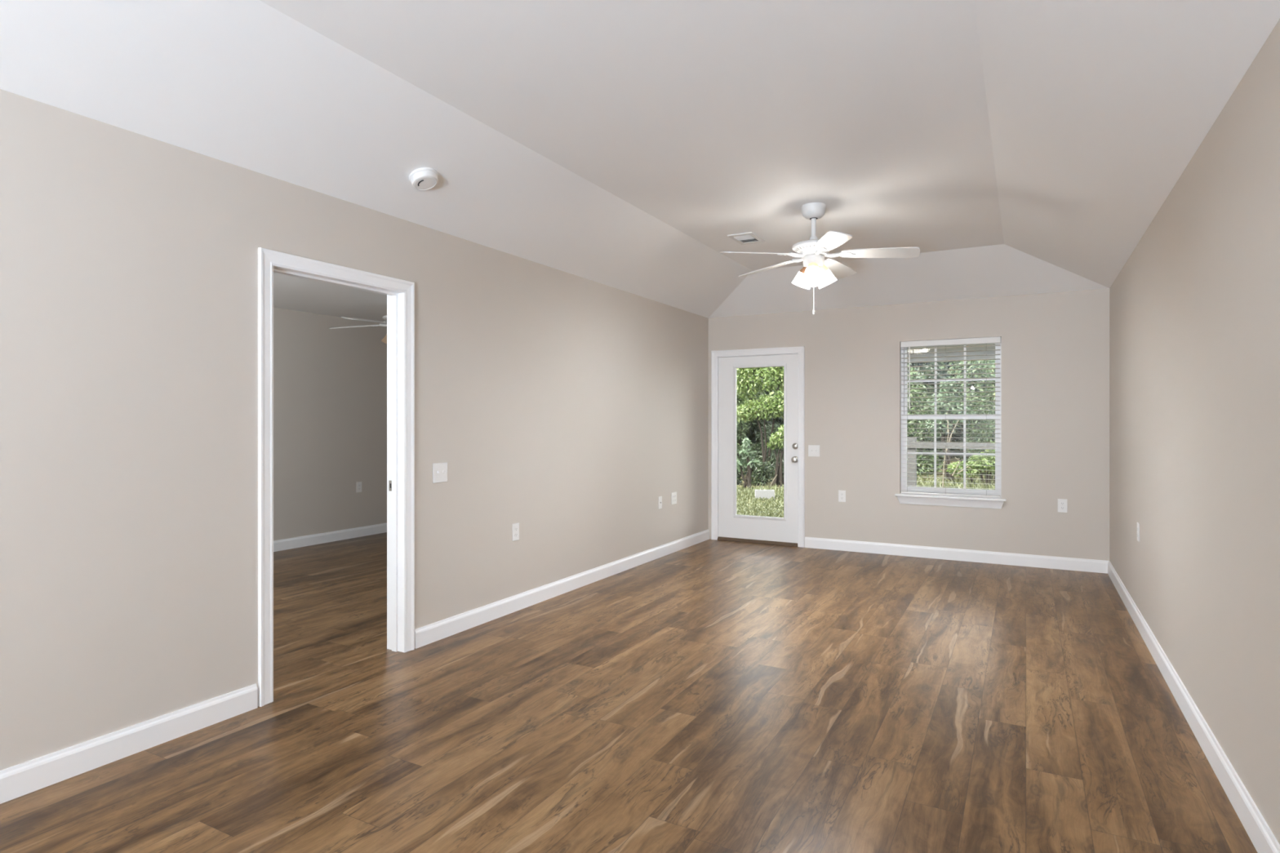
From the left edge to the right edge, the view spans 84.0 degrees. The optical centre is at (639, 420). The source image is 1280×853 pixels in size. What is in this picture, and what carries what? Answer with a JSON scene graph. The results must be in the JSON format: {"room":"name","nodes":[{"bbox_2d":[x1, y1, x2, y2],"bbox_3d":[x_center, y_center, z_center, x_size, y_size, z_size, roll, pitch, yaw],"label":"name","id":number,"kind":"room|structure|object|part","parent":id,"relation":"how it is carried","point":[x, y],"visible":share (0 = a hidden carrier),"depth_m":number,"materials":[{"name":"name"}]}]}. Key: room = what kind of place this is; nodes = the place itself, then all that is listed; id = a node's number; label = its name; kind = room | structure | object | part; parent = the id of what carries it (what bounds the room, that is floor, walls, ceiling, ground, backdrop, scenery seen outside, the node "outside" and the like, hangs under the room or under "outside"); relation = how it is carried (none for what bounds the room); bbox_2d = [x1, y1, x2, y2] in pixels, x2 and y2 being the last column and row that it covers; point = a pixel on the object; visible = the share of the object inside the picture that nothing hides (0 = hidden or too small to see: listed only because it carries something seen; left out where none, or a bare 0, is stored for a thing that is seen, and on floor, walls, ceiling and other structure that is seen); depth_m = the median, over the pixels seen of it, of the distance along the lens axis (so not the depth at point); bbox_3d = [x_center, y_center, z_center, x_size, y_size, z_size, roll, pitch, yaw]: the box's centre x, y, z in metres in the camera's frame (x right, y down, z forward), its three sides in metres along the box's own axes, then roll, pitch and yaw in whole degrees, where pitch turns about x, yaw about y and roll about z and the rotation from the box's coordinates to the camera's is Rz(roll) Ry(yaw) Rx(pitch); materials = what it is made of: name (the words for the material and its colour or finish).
{"room":"empty living room","nodes":[
{"label":"empty living room","id":0,"kind":"room"},
{"bbox_2d":[273,306,386,540],"bbox_3d":[-6.029,0.084,2.854,0.120,2.440,15.267,0,0,28],"label":"wall","id":1,"kind":"structure","parent":0,"point":[330,385],"depth_m":7.63,"materials":[{"name":"beige paint"}]},
{"bbox_2d":[273,523,386,551],"bbox_3d":[-3.986,1.250,6.478,0.015,0.108,6.947,0,0,28],"label":"baseboard","id":2,"kind":"structure","parent":1,"relation":"attached to","point":[317,539],"depth_m":7.63,"materials":[{"name":"white paint"}]},
{"bbox_2d":[356,481,361,492],"bbox_3d":[-3.161,0.744,8.006,0.009,0.117,0.072,0,0,28],"label":"outlet","id":3,"kind":"object","parent":1,"relation":"attached to","point":[358,483],"visible":1,"depth_m":8.01,"materials":[{"name":"white plastic"}]},
{"bbox_2d":[0,88,708,770],"bbox_3d":[-2.938,0.084,1.177,0.120,2.440,15.267,0,0,28],"label":"wall","id":4,"kind":"structure","parent":0,"point":[562,406],"depth_m":3.04,"materials":[{"name":"beige paint"}]},
{"bbox_2d":[257,247,414,706],"bbox_3d":[-1.576,0.256,3.688,0.156,2.096,0.931,0,0,28],"label":"trim","id":5,"kind":"structure","parent":4,"relation":"attached to","point":[400,293],"depth_m":3.90,"materials":[{"name":"white paint"}]},
{"bbox_3d":[-1.421,0.369,4.054,0.028,0.060,0.002,0,0,28],"label":"strike plate","id":6,"kind":"part","parent":5,"relation":"part of","materials":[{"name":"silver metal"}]},
{"bbox_2d":[0,528,709,804],"bbox_3d":[-2.879,1.250,1.145,0.015,0.108,15.267,0,0,28],"label":"baseboard","id":7,"kind":"structure","parent":4,"relation":"attached to","point":[18,780],"depth_m":3.00,"materials":[{"name":"white paint"}]},
{"bbox_2d":[432,462,447,483],"bbox_3d":[-1.190,0.309,4.254,0.018,0.117,0.118,0,0,28],"label":"light switch","id":8,"kind":"object","parent":4,"relation":"attached to","point":[439,470],"visible":1,"depth_m":4.25,"materials":[{"name":"white plastic"}]},
{"bbox_2d":[511,522,519,541],"bbox_3d":[-0.853,0.762,4.887,0.009,0.117,0.072,0,0,28],"label":"outlet","id":9,"kind":"object","parent":4,"relation":"attached to","point":[515,527],"visible":1,"depth_m":4.88,"materials":[{"name":"white plastic"}]},
{"bbox_2d":[657,496,662,509],"bbox_3d":[0.198,0.782,6.815,0.016,0.117,0.070,0,0,28],"label":"cable plate","id":10,"kind":"object","parent":4,"relation":"attached to","point":[660,498],"visible":1,"depth_m":6.81,"materials":[{"name":"white plastic"}]},
{"bbox_2d":[671,492,676,504],"bbox_3d":[0.340,0.769,7.085,0.009,0.117,0.118,0,0,28],"label":"outlet","id":11,"kind":"object","parent":4,"relation":"attached to","point":[673,495],"visible":1,"depth_m":7.08,"materials":[{"name":"white plastic"}]},
{"bbox_2d":[0,532,1257,852],"bbox_3d":[-2.791,1.354,1.114,7.470,0.100,15.537,0,0,28],"label":"floor","id":12,"kind":"structure","parent":0,"point":[708,695],"depth_m":3.00,"materials":[{"name":"brown wood"}]},
{"bbox_2d":[0,0,1279,324],"bbox_3d":[-2.791,-1.346,1.114,7.470,0.420,15.537,0,0,28],"label":"ceiling","id":13,"kind":"structure","parent":0,"point":[1024,147],"depth_m":3.17,"materials":[{"name":"white paint"}]},
{"bbox_2d":[328,315,386,344],"bbox_3d":[-2.276,-0.834,6.847,1.228,0.604,1.284,0,0,-32],"label":"ceiling fan","id":14,"kind":"object","parent":13,"relation":"hanging from","point":[384,339],"visible":0.09,"depth_m":6.76,"materials":[{"name":"white plastic"}]},
{"bbox_3d":[-2.737,-0.909,6.853,0.486,0.054,0.142,0,0,4],"label":"blade","id":15,"kind":"part","parent":14,"relation":"part of","materials":[{"name":"white wood"}]},
{"bbox_3d":[-2.478,-0.909,6.432,0.142,0.054,0.486,0,0,22],"label":"blade","id":16,"kind":"part","parent":14,"relation":"part of","materials":[{"name":"white ceramic"}]},
{"bbox_3d":[-2.413,-0.771,6.821,0.136,0.128,0.128,0,0,-32],"label":"lamp shade","id":17,"kind":"part","parent":14,"relation":"part of","materials":[{"name":"beige glass"}]},
{"bbox_2d":[408,167,438,190],"bbox_3d":[-1.119,-1.250,3.678,0.148,0.089,0.145,0,0,-37],"label":"smoke detector","id":18,"kind":"object","parent":13,"relation":"attached to","point":[424,178],"visible":1,"depth_m":3.64,"materials":[{"name":"white plastic"}]},
{"bbox_2d":[727,231,764,244],"bbox_3d":[0.835,-1.427,5.577,0.200,0.016,0.310,0,0,28],"label":"ceiling vent","id":19,"kind":"object","parent":13,"relation":"in","point":[749,237],"visible":1,"depth_m":5.54,"materials":[{"name":"white metal"}]},
{"bbox_2d":[720,202,919,314],"bbox_3d":[1.207,-1.074,4.736,1.228,0.724,1.284,0,0,18],"label":"ceiling fan","id":20,"kind":"object","parent":13,"relation":"hanging from","point":[816,270],"visible":1,"depth_m":4.69,"materials":[{"name":"white plastic"},{"name":"frosted white glass"}]},
{"bbox_3d":[0.760,-1.089,4.622,0.486,0.054,0.142,0,0,-18],"label":"blade","id":21,"kind":"part","parent":20,"relation":"part of","materials":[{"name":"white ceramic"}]},
{"bbox_3d":[0.913,-1.089,5.092,0.142,0.054,0.486,0,0,-36],"label":"blade","id":22,"kind":"part","parent":20,"relation":"part of","materials":[{"name":"white ceramic"}]},
{"bbox_3d":[1.100,-0.951,4.824,0.136,0.128,0.128,0,0,18],"label":"lamp shade","id":23,"kind":"part","parent":20,"relation":"part of","materials":[{"name":"beige glass"}]},
{"bbox_3d":[1.132,-0.951,4.665,0.128,0.128,0.138,0,0,18],"label":"lamp shade","id":24,"kind":"part","parent":20,"relation":"part of","materials":[{"name":"beige glass"}]},
{"bbox_3d":[1.137,-0.979,4.682,0.052,0.098,0.074,0,0,18],"label":"bulb","id":25,"kind":"part","parent":20,"relation":"part of","materials":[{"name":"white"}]},
{"bbox_3d":[1.160,-0.857,4.752,0.010,0.290,0.010,0,0,18],"label":"pull chain","id":26,"kind":"part","parent":20,"relation":"part of","materials":[{"name":"white metal"}]},
{"bbox_3d":[1.252,-0.951,4.775,0.136,0.128,0.128,0,0,18],"label":"lamp shade","id":27,"kind":"part","parent":20,"relation":"part of","materials":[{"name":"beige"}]},
{"bbox_3d":[1.160,-1.089,4.331,0.142,0.054,0.486,0,0,0],"label":"blade","id":28,"kind":"part","parent":20,"relation":"part of","materials":[{"name":"white wood"}]},
{"bbox_3d":[1.408,-1.089,5.092,0.142,0.054,0.486,0,0,36],"label":"blade","id":29,"kind":"part","parent":20,"relation":"part of","materials":[{"name":"white wood"}]},
{"bbox_3d":[1.560,-1.089,4.623,0.486,0.054,0.142,0,0,18],"label":"blade","id":30,"kind":"part","parent":20,"relation":"part of","materials":[{"name":"white ceramic"}]},
{"bbox_2d":[708,288,1109,560],"bbox_3d":[0.877,0.084,7.877,7.470,2.440,0.150,0,0,28],"label":"wall","id":31,"kind":"structure","parent":0,"point":[1055,345],"depth_m":6.62,"materials":[{"name":"beige paint"}]},
{"bbox_2d":[717,354,797,546],"bbox_3d":[1.269,0.303,7.632,0.895,2.001,0.206,0,0,28],"label":"door","id":32,"kind":"structure","parent":31,"relation":"in","point":[732,526],"depth_m":7.64,"materials":[{"name":"white paint"}]},
{"bbox_3d":[1.279,0.222,7.593,0.595,1.650,0.035,0,0,28],"label":"lite frame","id":33,"kind":"part","parent":32,"relation":"part of","materials":[{"name":"white plastic"}]},
{"bbox_3d":[1.601,0.399,7.374,0.066,0.066,0.068,0,0,28],"label":"knob","id":34,"kind":"part","parent":32,"relation":"part of","materials":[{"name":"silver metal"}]},
{"bbox_2d":[711,346,804,547],"bbox_3d":[1.277,0.267,7.650,1.034,2.075,0.168,0,0,28],"label":"trim","id":35,"kind":"structure","parent":31,"relation":"attached to","point":[800,350],"depth_m":7.53,"materials":[{"name":"white paint"}]},
{"bbox_2d":[808,444,819,456],"bbox_3d":[1.782,0.306,7.290,0.118,0.117,0.018,0,0,28],"label":"light switch","id":36,"kind":"object","parent":31,"relation":"attached to","point":[813,450],"visible":1,"depth_m":7.29,"materials":[{"name":"white plastic"}]},
{"bbox_2d":[838,489,845,502],"bbox_3d":[2.034,0.756,7.159,0.072,0.117,0.009,0,0,28],"label":"outlet","id":37,"kind":"object","parent":31,"relation":"attached to","point":[842,494],"visible":1,"depth_m":7.16,"materials":[{"name":"white plastic"}]},
{"bbox_2d":[894,493,1006,508],"bbox_3d":[2.907,0.751,6.690,0.956,0.097,0.110,0,0,28],"label":"window sill","id":38,"kind":"structure","parent":31,"relation":"attached to","point":[904,498],"depth_m":6.66,"materials":[{"name":"white paint"}]},
{"bbox_2d":[901,337,1001,497],"bbox_3d":[2.952,-0.034,6.774,0.876,1.475,0.080,0,0,28],"label":"window","id":39,"kind":"structure","parent":31,"relation":"in","point":[997,490],"depth_m":6.72,"materials":[{"name":"white plastic"}]},
{"bbox_2d":[900,337,1000,497],"bbox_3d":[2.916,-0.035,6.707,0.864,1.469,0.064,0,0,28],"label":"window blind","id":40,"kind":"object","parent":39,"relation":"attached to","point":[907,344],"visible":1,"depth_m":6.71,"materials":[{"name":"white plastic"}]},
{"bbox_3d":[2.581,-0.013,6.868,0.003,1.399,0.003,0,0,42],"label":"ladder cord","id":41,"kind":"part","parent":40,"relation":"part of","materials":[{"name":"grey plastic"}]},
{"bbox_3d":[2.881,-0.013,6.705,0.003,1.399,0.003,0,0,42],"label":"ladder cord","id":42,"kind":"part","parent":40,"relation":"part of","materials":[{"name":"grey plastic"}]},
{"bbox_3d":[2.919,0.692,6.713,0.858,0.016,0.048,0,0,28],"label":"rail","id":43,"kind":"part","parent":40,"relation":"part of","materials":[{"name":"white plastic"}]},
{"bbox_3d":[2.943,0.307,6.757,0.824,0.741,0.034,0,0,28],"label":"sash","id":44,"kind":"part","parent":39,"relation":"part of","materials":[{"name":"white plastic"}]},
{"bbox_3d":[2.960,-0.383,6.789,0.824,0.724,0.034,0,0,28],"label":"sash","id":45,"kind":"part","parent":39,"relation":"part of","materials":[{"name":"white plastic"}]},
{"bbox_2d":[907,345,995,414],"bbox_3d":[2.961,-0.388,6.789,0.772,0.654,0.007,0,0,28],"label":"grille","id":46,"kind":"object","parent":39,"relation":"attached to","point":[965,380],"depth_m":6.80,"materials":[{"name":"white plastic"}]},
{"bbox_2d":[907,418,995,488],"bbox_3d":[2.943,0.309,6.758,0.772,0.657,0.007,0,0,28],"label":"grille","id":47,"kind":"object","parent":39,"relation":"attached to","point":[964,453],"depth_m":6.79,"materials":[{"name":"white plastic"}]},
{"bbox_2d":[804,537,1108,573],"bbox_3d":[2.859,1.250,6.708,2.632,0.108,0.015,0,0,28],"label":"baseboard","id":48,"kind":"structure","parent":31,"relation":"attached to","point":[946,553],"depth_m":6.62,"materials":[{"name":"white paint"}]},
{"bbox_2d":[1057,498,1066,512],"bbox_3d":[3.712,0.744,6.249,0.072,0.117,0.009,0,0,28],"label":"outlet","id":49,"kind":"object","parent":31,"relation":"attached to","point":[1062,503],"visible":1,"depth_m":6.25,"materials":[{"name":"white plastic"}]},
{"bbox_2d":[907,344,995,361],"bbox_3d":[3.959,-0.996,7.612,3.500,0.480,2.323,0,0,28],"label":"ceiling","id":50,"kind":"structure","parent":0,"point":[984,348],"depth_m":8.82,"materials":[{"name":"grey paint"}]},
{"bbox_2d":[1109,18,1279,844],"bbox_3d":[0.432,0.084,-0.651,0.120,2.440,15.267,0,0,28],"label":"wall","id":51,"kind":"structure","parent":0,"point":[1194,307],"depth_m":2.73,"materials":[{"name":"beige paint"}]},
{"bbox_2d":[1137,522,1139,542],"bbox_3d":[3.162,0.704,4.516,0.009,0.117,0.072,0,0,28],"label":"outlet","id":52,"kind":"object","parent":51,"relation":"attached to","point":[1138,523],"visible":1,"depth_m":4.49,"materials":[{"name":"white plastic"}]},
{"bbox_2d":[1107,560,1279,852],"bbox_3d":[0.372,1.250,-0.619,0.015,0.108,15.267,0,0,28],"label":"baseboard","id":53,"kind":"structure","parent":51,"relation":"attached to","point":[1258,830],"depth_m":2.74,"materials":[{"name":"white paint"}]},
{"label":"outside","id":54,"kind":"structure","parent":0,"visible":0},
{"bbox_2d":[736,457,995,517],"bbox_3d":[9.220,1.474,25.384,60.000,0.100,38.583,0,0,28],"label":"ground","id":55,"kind":"structure","parent":54,"point":[955,460],"depth_m":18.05,"materials":[{"name":"plant"}]},
{"bbox_2d":[736,465,747,484],"bbox_3d":[2.077,1.088,15.905,0.766,0.767,0.537,0,0,28],"label":"shrub","id":56,"kind":"object","parent":55,"relation":"on","point":[739,480],"visible":0.15,"depth_m":15.79,"materials":[{"name":"green plant"}]},
{"bbox_2d":[736,436,761,488],"bbox_3d":[2.190,0.881,14.700,0.631,1.120,0.478,0,0,28],"label":"sapling","id":57,"kind":"object","parent":55,"relation":"on","point":[746,442],"visible":0.96,"depth_m":14.67,"materials":[{"name":"green plant"}]},
{"bbox_3d":[2.228,0.942,14.715,0.142,0.998,0.311,0,0,-44],"label":"stem","id":58,"kind":"part","parent":57,"relation":"part of","materials":[{"name":"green plant"}]},
{"bbox_2d":[736,373,765,459],"bbox_3d":[2.457,-0.127,18.041,1.432,3.118,1.054,0,0,1],"label":"shrub","id":59,"kind":"object","parent":55,"relation":"on","point":[739,402],"visible":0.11,"depth_m":17.87,"materials":[{"name":"green plant"}]},
{"bbox_3d":[2.450,0.078,18.032,0.442,2.709,0.203,0,0,-7],"label":"stem","id":60,"kind":"part","parent":59,"relation":"part of","materials":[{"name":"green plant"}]},
{"bbox_2d":[736,391,776,473],"bbox_3d":[2.992,0.291,19.015,1.424,2.333,0.964,0,0,28],"label":"shrub","id":61,"kind":"object","parent":55,"relation":"on","point":[753,428],"visible":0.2,"depth_m":18.77,"materials":[{"name":"green plant"}]},
{"bbox_2d":[741,453,774,486],"bbox_3d":[2.594,1.081,15.714,0.758,0.803,0.510,0,0,28],"label":"shrub","id":62,"kind":"object","parent":55,"relation":"on","point":[759,477],"visible":0.7,"depth_m":15.62,"materials":[{"name":"green plant"}]},
{"bbox_2d":[736,366,783,483],"bbox_3d":[2.876,-0.327,16.269,2.308,3.511,1.528,0,0,28],"label":"tree","id":63,"kind":"object","parent":55,"relation":"on","point":[775,406],"visible":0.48,"depth_m":16.03,"materials":[{"name":"green plant"}]},
{"bbox_3d":[2.783,0.201,16.190,0.239,2.457,0.848,0,0,-40],"label":"stem","id":64,"kind":"part","parent":63,"relation":"part of","materials":[{"name":"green plant"}]},
{"bbox_2d":[737,377,783,453],"bbox_3d":[3.544,-1.442,21.580,2.256,6.098,2.416,0,0,44],"label":"tree","id":65,"kind":"object","parent":55,"relation":"on","point":[767,393],"visible":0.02,"depth_m":21.22,"materials":[{"name":"green plant"}]},
{"bbox_2d":[755,489,774,499],"bbox_3d":[2.270,1.341,12.950,0.340,0.165,0.180,0,0,4],"label":"concrete block","id":66,"kind":"object","parent":55,"relation":"on","point":[767,494],"visible":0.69,"depth_m":12.86,"materials":[{"name":"white concrete"}]},
{"bbox_2d":[749,422,783,475],"bbox_3d":[3.442,0.731,17.583,1.794,1.427,1.070,0,0,28],"label":"shrub","id":67,"kind":"object","parent":55,"relation":"on","point":[758,452],"visible":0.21,"depth_m":17.70,"materials":[{"name":"green plant"}]},
{"bbox_2d":[766,424,783,487],"bbox_3d":[3.112,0.727,15.329,0.845,1.410,0.682,0,0,28],"label":"tree","id":68,"kind":"object","parent":55,"relation":"on","point":[775,442],"visible":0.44,"depth_m":15.35,"materials":[{"name":"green plant"}]},
{"bbox_3d":[3.054,0.817,15.355,0.389,1.231,0.189,0,0,28],"label":"stem","id":69,"kind":"part","parent":68,"relation":"part of","materials":[{"name":"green plant"}]},
{"bbox_2d":[766,452,783,484],"bbox_3d":[3.214,1.084,15.969,0.746,0.761,0.526,0,0,28],"label":"shrub","id":70,"kind":"object","parent":55,"relation":"on","point":[773,459],"visible":0.32,"depth_m":15.99,"materials":[{"name":"green plant"}]},
{"bbox_2d":[769,367,783,431],"bbox_3d":[5.240,-1.984,25.559,2.448,6.823,2.476,0,0,28],"label":"tree","id":71,"kind":"object","parent":55,"relation":"on","point":[780,421],"visible":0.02,"depth_m":25.28,"materials":[{"name":"green plant"}]},
{"bbox_2d":[907,389,951,475],"bbox_3d":[7.575,0.324,18.992,1.396,2.336,0.977,0,0,28],"label":"tree","id":72,"kind":"object","parent":55,"relation":"on","point":[939,439],"visible":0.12,"depth_m":18.79,"materials":[{"name":"green plant"}]},
{"bbox_2d":[907,364,953,478],"bbox_3d":[6.455,0.021,17.053,2.042,2.839,1.091,0,0,28],"label":"tree","id":73,"kind":"object","parent":55,"relation":"on","point":[920,464],"visible":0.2,"depth_m":16.82,"materials":[{"name":"green plant"}]},
{"bbox_3d":[6.482,0.332,16.994,0.719,2.219,0.227,0,0,28],"label":"stem","id":74,"kind":"part","parent":73,"relation":"part of","materials":[{"name":"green plant"}]},
{"bbox_2d":[907,360,967,441],"bbox_3d":[8.487,-1.406,21.550,2.417,5.706,2.418,0,0,39],"label":"tree","id":75,"kind":"object","parent":55,"relation":"on","point":[939,363],"visible":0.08,"depth_m":20.79,"materials":[{"name":"green plant"}]},
{"bbox_2d":[925,375,973,484],"bbox_3d":[6.781,0.224,15.600,0.978,2.420,0.658,0,0,28],"label":"tree","id":76,"kind":"object","parent":55,"relation":"on","point":[940,428],"visible":0.69,"depth_m":15.53,"materials":[{"name":"green plant"}]},
{"bbox_3d":[6.777,0.328,15.623,0.194,2.210,0.368,0,0,-42],"label":"stem","id":77,"kind":"part","parent":76,"relation":"part of","materials":[{"name":"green plant"}]},
{"bbox_2d":[942,413,959,488],"bbox_3d":[6.176,0.624,14.126,0.338,1.601,0.028,0,0,28],"label":"bare branch","id":78,"kind":"object","parent":55,"relation":"on","point":[948,429],"visible":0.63,"depth_m":14.15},
{"bbox_2d":[907,437,995,486],"bbox_3d":[6.689,0.849,10.841,4.936,1.150,0.168,0,0,28],"label":"fence","id":79,"kind":"object","parent":55,"relation":"on","point":[912,464],"visible":0.18,"depth_m":11.85,"materials":[{"name":"grey wood"}]},
{"bbox_3d":[4.587,0.849,12.000,0.136,1.150,0.136,0,0,28],"label":"post","id":80,"kind":"part","parent":79,"relation":"part of","materials":[{"name":"grey wood"}]},
{"bbox_3d":[6.656,0.404,10.781,4.920,0.100,0.031,0,0,28],"label":"rail","id":81,"kind":"part","parent":79,"relation":"part of","materials":[{"name":"grey wood"}]},
{"bbox_2d":[944,374,960,458],"bbox_3d":[10.210,-2.019,25.495,2.463,7.173,2.329,0,0,28],"label":"tree","id":82,"kind":"object","parent":55,"relation":"on","point":[953,439],"visible":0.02,"depth_m":25.06,"materials":[{"name":"green plant"}]},
{"bbox_2d":[950,421,967,457],"bbox_3d":[12.040,0.316,27.520,1.422,2.357,0.970,0,0,28],"label":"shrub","id":83,"kind":"object","parent":55,"relation":"on","point":[958,438],"visible":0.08,"depth_m":27.21,"materials":[{"name":"green plant"}]},
{"bbox_2d":[950,372,972,396],"bbox_3d":[12.798,-1.846,29.491,2.617,6.704,2.194,0,0,28],"label":"tree","id":84,"kind":"object","parent":55,"relation":"on","point":[968,389],"visible":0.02,"depth_m":28.66,"materials":[{"name":"green plant"}]},
{"bbox_2d":[951,457,971,475],"bbox_3d":[6.572,0.934,14.543,0.367,0.391,0.027,0,0,28],"label":"bare branch","id":85,"kind":"object","parent":55,"relation":"on","point":[955,457],"visible":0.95,"depth_m":14.56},
{"bbox_2d":[946,440,995,487],"bbox_3d":[7.111,0.911,14.947,1.266,1.061,0.651,0,0,28],"label":"shrub","id":86,"kind":"object","parent":55,"relation":"on","point":[980,464],"visible":0.57,"depth_m":14.87,"materials":[{"name":"green plant"}]},
{"bbox_3d":[7.170,1.006,14.932,0.654,0.871,0.202,0,0,40],"label":"stem","id":87,"kind":"part","parent":86,"relation":"part of","materials":[{"name":"green plant"}]},
{"bbox_2d":[948,360,995,479],"bbox_3d":[8.104,-0.127,16.407,1.850,3.127,1.058,0,0,28],"label":"tree","id":88,"kind":"object","parent":55,"relation":"on","point":[984,362],"visible":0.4,"depth_m":16.37,"materials":[{"name":"green plant"}]},
{"bbox_3d":[8.097,0.279,16.392,0.587,2.314,0.225,0,0,10],"label":"stem","id":89,"kind":"part","parent":88,"relation":"part of","materials":[{"name":"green plant"}]},
{"bbox_2d":[955,390,995,462],"bbox_3d":[9.124,0.310,19.024,1.389,2.369,0.924,0,0,28],"label":"tree","id":90,"kind":"object","parent":55,"relation":"on","point":[967,427],"visible":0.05,"depth_m":18.98,"materials":[{"name":"green plant"}]},
{"bbox_2d":[960,360,995,441],"bbox_3d":[10.794,-1.272,21.527,2.418,5.898,2.264,0,0,28],"label":"tree","id":91,"kind":"object","parent":55,"relation":"on","point":[975,389],"visible":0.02,"depth_m":21.20,"materials":[{"name":"green plant"}]}
]}

